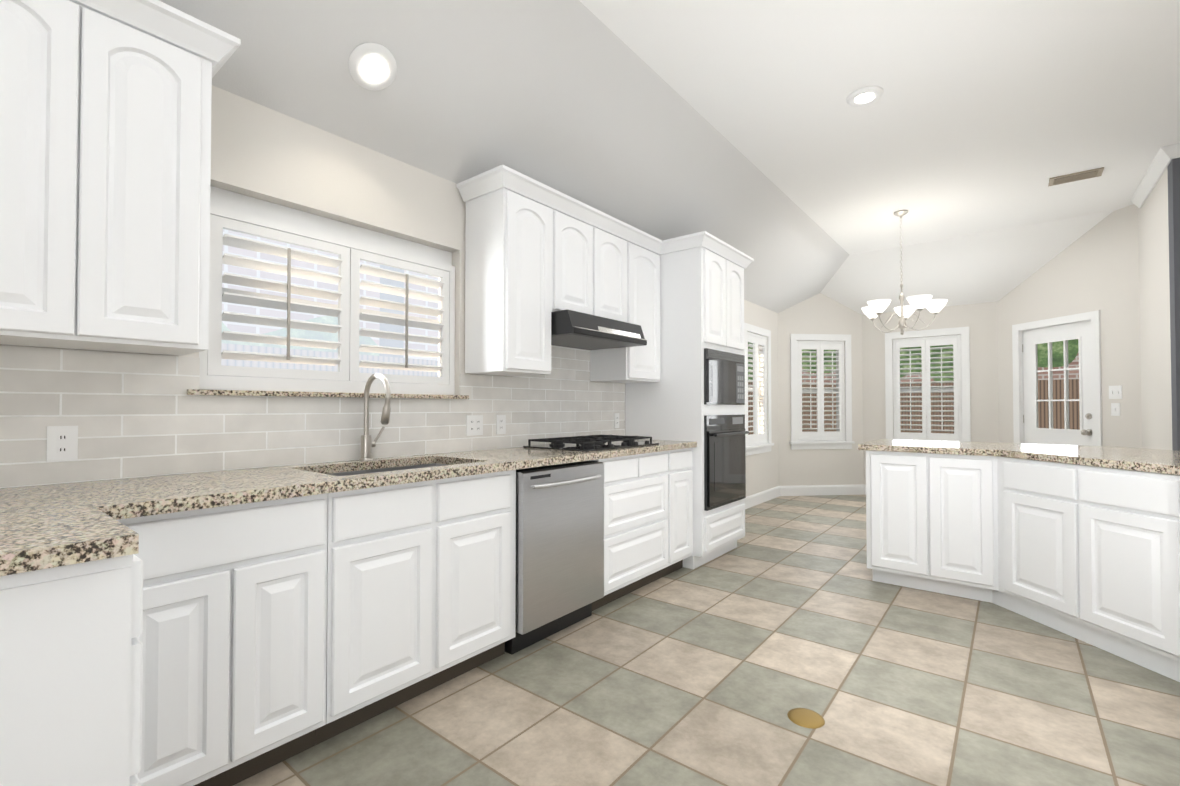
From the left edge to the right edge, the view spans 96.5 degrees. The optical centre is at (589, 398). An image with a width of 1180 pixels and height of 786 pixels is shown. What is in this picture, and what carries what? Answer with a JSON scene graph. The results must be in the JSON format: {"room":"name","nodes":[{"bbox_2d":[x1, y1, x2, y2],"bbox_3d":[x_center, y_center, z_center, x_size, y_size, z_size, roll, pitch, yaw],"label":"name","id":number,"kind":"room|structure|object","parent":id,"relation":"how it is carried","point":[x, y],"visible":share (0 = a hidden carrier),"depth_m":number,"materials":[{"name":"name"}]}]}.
{"room":"kitchen","nodes":[
{"label":"kitchen","id":0,"kind":"room"},
{"bbox_2d":[0,85,1171,496],"bbox_3d":[0.977,-0.407,2.436,3.650,3.250,11.100,-1,-1,39],"label":"wall","id":1,"kind":"structure","parent":0,"point":[1112,267],"depth_m":4.88,"materials":[{"name":"white paint"}]},
{"bbox_2d":[0,0,87,348],"bbox_3d":[-1.691,-0.676,1.502,0.338,1.012,0.294,-1,-1,39],"label":"upper cabinet","id":2,"kind":"object","parent":1,"relation":"attached to","point":[44,43],"depth_m":1.46,"materials":[{"name":"white paint"}]},
{"bbox_2d":[72,9,211,355],"bbox_3d":[-1.498,-0.672,1.743,0.338,1.012,0.323,-1,-1,39],"label":"upper cabinet","id":3,"kind":"object","parent":1,"relation":"attached to","point":[105,151],"depth_m":1.63,"materials":[{"name":"white paint"}]},
{"bbox_2d":[70,0,753,268],"bbox_3d":[-0.766,-1.174,2.348,0.733,0.084,5.964,-1,-1,39],"label":"crown molding","id":4,"kind":"structure","parent":3,"relation":"attached to","point":[215,46],"depth_m":2.80,"materials":[{"name":"white paint"}]},
{"bbox_2d":[0,345,624,487],"bbox_3d":[-1.322,-0.051,2.232,0.010,0.669,5.116,-1,-1,39],"label":"tile backsplash","id":5,"kind":"structure","parent":1,"relation":"attached to","point":[134,415],"depth_m":2.06,"materials":[{"name":"beige tile"}]},
{"bbox_2d":[46,426,77,462],"bbox_3d":[-1.720,0.146,1.718,0.007,0.116,0.072,-1,-1,39],"label":"outlet","id":6,"kind":"object","parent":5,"relation":"attached to","point":[62,443],"depth_m":1.72,"materials":[{"name":"white plastic"}]},
{"bbox_2d":[466,415,482,435],"bbox_3d":[-0.664,0.153,3.037,0.007,0.116,0.118,-1,-1,39],"label":"outlet","id":7,"kind":"object","parent":5,"relation":"attached to","point":[474,423],"depth_m":3.03,"materials":[{"name":"white plastic"}]},
{"bbox_2d":[496,415,505,433],"bbox_3d":[-0.538,0.156,3.193,0.007,0.116,0.072,-1,-1,39],"label":"outlet","id":8,"kind":"object","parent":5,"relation":"attached to","point":[500,419],"depth_m":3.19,"materials":[{"name":"white plastic"}]},
{"bbox_2d":[614,413,618,427],"bbox_3d":[0.212,0.171,4.129,0.007,0.116,0.060,-1,-1,39],"label":"outlet","id":9,"kind":"object","parent":5,"relation":"attached to","point":[616,415],"depth_m":4.12,"materials":[{"name":"white plastic"}]},
{"bbox_2d":[199,278,440,394],"bbox_3d":[-1.212,-0.428,2.576,0.040,0.843,1.218,-1,-1,39],"label":"window","id":10,"kind":"structure","parent":1,"relation":"in","point":[389,314],"depth_m":2.49,"materials":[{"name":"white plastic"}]},
{"bbox_2d":[199,186,454,394],"bbox_3d":[-1.159,-0.440,2.533,0.087,0.818,1.214,-1,-1,39],"label":"blinds","id":11,"kind":"object","parent":10,"relation":"attached to","point":[351,246],"visible":0.94,"depth_m":2.43,"materials":[{"name":"white paint"}]},
{"bbox_2d":[187,389,468,398],"bbox_3d":[-1.155,-0.016,2.523,0.166,0.020,1.300,-1,-1,39],"label":"window sill","id":12,"kind":"structure","parent":1,"relation":"attached to","point":[272,393],"depth_m":2.30,"materials":[{"name":"beige stone"}]},
{"bbox_2d":[465,188,550,375],"bbox_3d":[-0.462,-0.651,3.036,0.338,1.013,0.372,-1,-1,39],"label":"upper cabinet","id":13,"kind":"object","parent":1,"relation":"attached to","point":[507,282],"visible":0.98,"depth_m":2.90,"materials":[{"name":"white paint"}]},
{"bbox_2d":[551,209,625,321],"bbox_3d":[-0.106,-0.828,3.483,0.338,0.645,0.763,-1,-1,39],"label":"upper cabinet","id":14,"kind":"object","parent":1,"relation":"attached to","point":[588,269],"visible":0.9,"depth_m":3.33,"materials":[{"name":"white paint"}]},
{"bbox_2d":[551,309,646,349],"bbox_3d":[-0.044,-0.434,3.428,0.495,0.141,0.761,-1,-1,39],"label":"range hood","id":15,"kind":"object","parent":14,"relation":"attached to","point":[574,329],"visible":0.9,"depth_m":3.25,"materials":[{"name":"black metal"}]},
{"bbox_2d":[590,241,659,382],"bbox_3d":[0.274,-0.636,3.954,0.338,1.013,0.448,-1,-1,39],"label":"upper cabinet","id":16,"kind":"object","parent":1,"relation":"attached to","point":[636,364],"visible":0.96,"depth_m":3.82,"materials":[{"name":"white paint"}]},
{"bbox_2d":[748,345,759,433],"bbox_3d":[1.952,-0.116,6.519,0.040,1.358,0.698,-1,-1,39],"label":"window","id":17,"kind":"structure","parent":1,"relation":"in","point":[749,388],"depth_m":6.75,"materials":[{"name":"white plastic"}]},
{"bbox_2d":[747,332,766,444],"bbox_3d":[2.036,-0.124,6.453,0.068,1.341,0.694,-1,-1,39],"label":"blinds","id":18,"kind":"object","parent":17,"relation":"attached to","point":[756,340],"visible":0.9,"depth_m":6.46,"materials":[{"name":"white paint"}]},
{"bbox_2d":[745,484,865,508],"bbox_3d":[4.219,1.183,4.419,5.900,0.135,3.610,-1,-1,39],"label":"baseboard","id":19,"kind":"structure","parent":1,"relation":"attached to","point":[778,491],"depth_m":7.03,"materials":[{"name":"white paint"}]},
{"bbox_2d":[802,350,837,430],"bbox_3d":[3.099,-0.105,7.215,0.688,1.358,0.040,0,-1,-6],"label":"window","id":20,"kind":"structure","parent":1,"relation":"in","point":[803,390],"depth_m":7.24,"materials":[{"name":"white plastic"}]},
{"bbox_2d":[797,341,844,439],"bbox_3d":[3.111,-0.113,7.108,0.684,1.341,0.068,0,-1,-6],"label":"blinds","id":21,"kind":"object","parent":20,"relation":"attached to","point":[819,347],"visible":1,"depth_m":7.10,"materials":[{"name":"white paint"}]},
{"bbox_2d":[900,388,958,440],"bbox_3d":[4.354,-0.111,6.798,0.738,1.358,0.040,-1,-1,39],"label":"window","id":22,"kind":"structure","parent":1,"relation":"in","point":[917,389],"depth_m":6.73,"materials":[{"name":"white plastic"}]},
{"bbox_2d":[893,335,961,440],"bbox_3d":[4.287,-0.119,6.715,0.734,1.341,0.068,-1,-1,39],"label":"window shutter","id":23,"kind":"object","parent":22,"relation":"attached to","point":[924,343],"visible":0.98,"depth_m":6.70,"materials":[{"name":"white paint"}]},
{"bbox_2d":[1022,320,1092,445],"bbox_3d":[4.969,0.240,5.579,0.582,2.034,0.592,-1,-1,39],"label":"back door","id":24,"kind":"structure","parent":1,"relation":"in","point":[1032,339],"depth_m":5.58,"materials":[{"name":"white paint"}]},
{"bbox_2d":[1109,385,1121,398],"bbox_3d":[4.980,-0.063,4.995,0.014,0.125,0.110,0,-1,-6],"label":"light switch","id":25,"kind":"object","parent":1,"relation":"attached to","point":[1115,392],"depth_m":4.99,"materials":[{"name":"white plastic"}]},
{"bbox_2d":[1111,403,1119,415],"bbox_3d":[4.980,0.099,4.992,0.014,0.120,0.072,0,-1,-6],"label":"light switch","id":26,"kind":"object","parent":1,"relation":"attached to","point":[1115,407],"depth_m":4.99,"materials":[{"name":"white plastic"}]},
{"bbox_2d":[1130,154,1170,207],"bbox_3d":[4.545,-1.760,4.286,0.064,0.085,1.165,-1,-1,39],"label":"crown molding","id":27,"kind":"structure","parent":1,"relation":"attached to","point":[1155,171],"depth_m":4.26,"materials":[{"name":"white paint"}]},
{"bbox_2d":[159,0,1179,314],"bbox_3d":[1.956,-1.540,1.638,6.300,0.610,11.250,-1,-1,39],"label":"ceiling","id":28,"kind":"structure","parent":0,"point":[743,126],"depth_m":3.05,"materials":[{"name":"white paint"}]},
{"bbox_2d":[348,42,396,90],"bbox_3d":[-0.933,-1.425,2.266,0.167,0.119,0.199,-1,-1,33],"label":"recessed light","id":29,"kind":"object","parent":28,"relation":"in","point":[372,66],"depth_m":2.24,"materials":[{"name":"white paint"}]},
{"bbox_2d":[846,86,883,106],"bbox_3d":[1.649,-1.810,3.163,0.199,0.019,0.199,0,-1,15],"label":"recessed light","id":30,"kind":"object","parent":28,"relation":"in","point":[864,96],"depth_m":3.15,"materials":[{"name":"white paint"}]},
{"bbox_2d":[861,210,947,334],"bbox_3d":[2.990,-1.198,5.056,0.723,1.181,0.700,-1,-1,39],"label":"chandelier","id":31,"kind":"object","parent":28,"relation":"hanging from","point":[873,310],"visible":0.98,"depth_m":4.95,"materials":[{"name":"grey glass"}]},
{"bbox_2d":[1048,167,1103,186],"bbox_3d":[3.932,-1.794,4.268,0.320,0.015,0.180,-1,-1,39],"label":"ceiling vent","id":32,"kind":"object","parent":28,"relation":"in","point":[1078,176],"visible":1,"depth_m":4.25,"materials":[{"name":"beige paint"}]},
{"bbox_2d":[233,495,1179,785],"bbox_3d":[1.972,1.230,1.612,6.500,0.050,11.500,-1,-1,39],"label":"floor","id":33,"kind":"structure","parent":0,"point":[713,671],"depth_m":2.13,"materials":[{"name":"beige tile"}]},
{"bbox_2d":[0,554,142,785],"bbox_3d":[-1.910,0.745,0.641,1.045,0.888,1.918,-1,-1,39],"label":"base cabinet","id":34,"kind":"object","parent":33,"relation":"on","point":[71,658],"visible":0.9,"depth_m":0.98,"materials":[{"name":"white paint"}]},
{"bbox_2d":[0,439,696,575],"bbox_3d":[-0.896,0.394,1.884,1.079,0.230,5.116,-1,-1,39],"label":"countertop","id":35,"kind":"structure","parent":34,"relation":"on","point":[49,526],"depth_m":1.58,"materials":[{"name":"beige stone"}]},
{"bbox_2d":[359,373,390,460],"bbox_3d":[-0.963,0.085,2.438,0.231,0.406,0.120,-1,-1,39],"label":"gooseneck faucet","id":36,"kind":"object","parent":35,"relation":"on","point":[367,443],"visible":1,"depth_m":2.44,"materials":[{"name":"silver metal"}]},
{"bbox_2d":[523,435,658,451],"bbox_3d":[0.024,0.276,3.400,0.515,0.054,0.760,-1,-1,39],"label":"gas cooktop","id":37,"kind":"object","parent":35,"relation":"in","point":[589,443],"visible":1,"depth_m":3.26,"materials":[{"name":"black metal"}]},
{"bbox_2d":[117,493,327,785],"bbox_3d":[-1.305,0.763,1.744,0.608,0.888,0.590,-1,-1,39],"label":"base cabinet","id":38,"kind":"object","parent":33,"relation":"on","point":[232,638],"visible":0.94,"depth_m":1.57,"materials":[{"name":"white paint"}]},
{"bbox_2d":[315,465,515,744],"bbox_3d":[-0.846,0.772,2.318,0.608,0.888,0.874,-1,-1,39],"label":"base cabinet","id":39,"kind":"object","parent":33,"relation":"on","point":[421,587],"visible":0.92,"depth_m":2.05,"materials":[{"name":"white paint"}]},
{"bbox_2d":[505,460,603,654],"bbox_3d":[-0.336,0.788,2.879,0.664,0.874,0.631,-1,-1,39],"label":"stainless steel dishwasher","id":40,"kind":"object","parent":33,"relation":"on","point":[559,547],"visible":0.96,"depth_m":2.65,"materials":[{"name":"silver metal"}]},
{"bbox_2d":[590,448,692,610],"bbox_3d":[0.174,0.793,3.590,0.608,0.888,1.107,-1,-1,39],"label":"base cabinet","id":41,"kind":"object","parent":33,"relation":"on","point":[648,518],"visible":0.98,"depth_m":3.34,"materials":[{"name":"white paint"}]},
{"bbox_2d":[625,246,744,568],"bbox_3d":[0.796,0.056,4.315,0.688,2.385,0.782,-1,-1,39],"label":"tall cabinet","id":42,"kind":"object","parent":33,"relation":"on","point":[701,298],"visible":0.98,"depth_m":3.95,"materials":[{"name":"white paint"}]},
{"bbox_2d":[704,348,744,404],"bbox_3d":[1.063,-0.160,4.105,0.032,0.410,0.702,-1,-1,39],"label":"microwave","id":43,"kind":"object","parent":42,"relation":"in","point":[724,378],"visible":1,"depth_m":4.04,"materials":[{"name":"black glass"}]},
{"bbox_2d":[704,414,748,510],"bbox_3d":[1.080,0.470,4.081,0.076,0.690,0.702,-1,-1,39],"label":"wall oven","id":44,"kind":"object","parent":42,"relation":"in","point":[724,463],"visible":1,"depth_m":4.02,"materials":[{"name":"black glass"}]},
{"bbox_2d":[787,708,824,728],"bbox_3d":[0.819,1.208,1.998,0.132,0.006,0.132,-1,-1,39],"label":"electrical outlet cover","id":45,"kind":"object","parent":33,"relation":"on","point":[806,718],"visible":1,"depth_m":1.99,"materials":[{"name":"brown metal"}]},
{"bbox_2d":[866,450,929,590],"bbox_3d":[2.191,0.794,3.649,0.325,0.888,0.619,-1,-1,39],"label":"base cabinet","id":46,"kind":"object","parent":33,"relation":"on","point":[897,483],"depth_m":3.42,"materials":[{"name":"white paint"}]},
{"bbox_2d":[858,439,1161,472],"bbox_3d":[2.382,0.320,3.211,1.320,0.038,1.416,-1,-1,39],"label":"countertop","id":47,"kind":"structure","parent":46,"relation":"on","point":[1150,460],"depth_m":3.11,"materials":[{"name":"beige stone"}]},
{"bbox_2d":[1130,447,1179,474],"bbox_3d":[1.752,0.277,0.554,1.000,0.038,6.350,-1,-1,39],"label":"countertop","id":48,"kind":"structure","parent":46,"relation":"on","point":[1170,458],"depth_m":2.61,"materials":[{"name":"beige stone"}]},
{"bbox_2d":[930,453,997,604],"bbox_3d":[2.444,0.790,3.445,0.325,0.888,0.619,-1,-1,39],"label":"base cabinet","id":49,"kind":"object","parent":33,"relation":"on","point":[963,488],"depth_m":3.20,"materials":[{"name":"white paint"}]},
{"bbox_2d":[998,486,1081,638],"bbox_3d":[2.426,0.877,2.846,0.298,0.695,0.298,-1,-1,39],"label":"base cabinet","id":50,"kind":"object","parent":33,"relation":"on","point":[1038,551],"depth_m":2.84,"materials":[{"name":"white paint"}]},
{"bbox_2d":[1074,502,1179,681],"bbox_3d":[2.473,0.870,2.421,0.298,0.695,0.298,-1,-1,39],"label":"base cabinet","id":51,"kind":"object","parent":33,"relation":"on","point":[1088,554],"depth_m":2.41,"materials":[{"name":"white paint"}]},
{"bbox_2d":[1167,158,1179,450],"bbox_3d":[5.270,-0.398,2.996,2.650,3.250,0.150,-1,-1,39],"label":"wall","id":52,"kind":"structure","parent":0,"point":[1173,167],"depth_m":3.77,"materials":[{"name":"grey paint"}]},
{"bbox_2d":[1157,143,1179,163],"bbox_3d":[5.140,-1.781,2.989,2.615,0.085,0.064,-1,-1,39],"label":"crown molding","id":53,"kind":"structure","parent":52,"relation":"attached to","point":[1164,156],"depth_m":3.78,"materials":[{"name":"white paint"}]},
{"label":"outside","id":54,"kind":"structure","parent":0,"visible":0},
{"bbox_2d":[212,229,1079,439],"bbox_3d":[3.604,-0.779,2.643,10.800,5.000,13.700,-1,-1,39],"label":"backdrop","id":55,"kind":"structure","parent":54,"point":[1058,384],"depth_m":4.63,"materials":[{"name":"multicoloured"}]}
]}

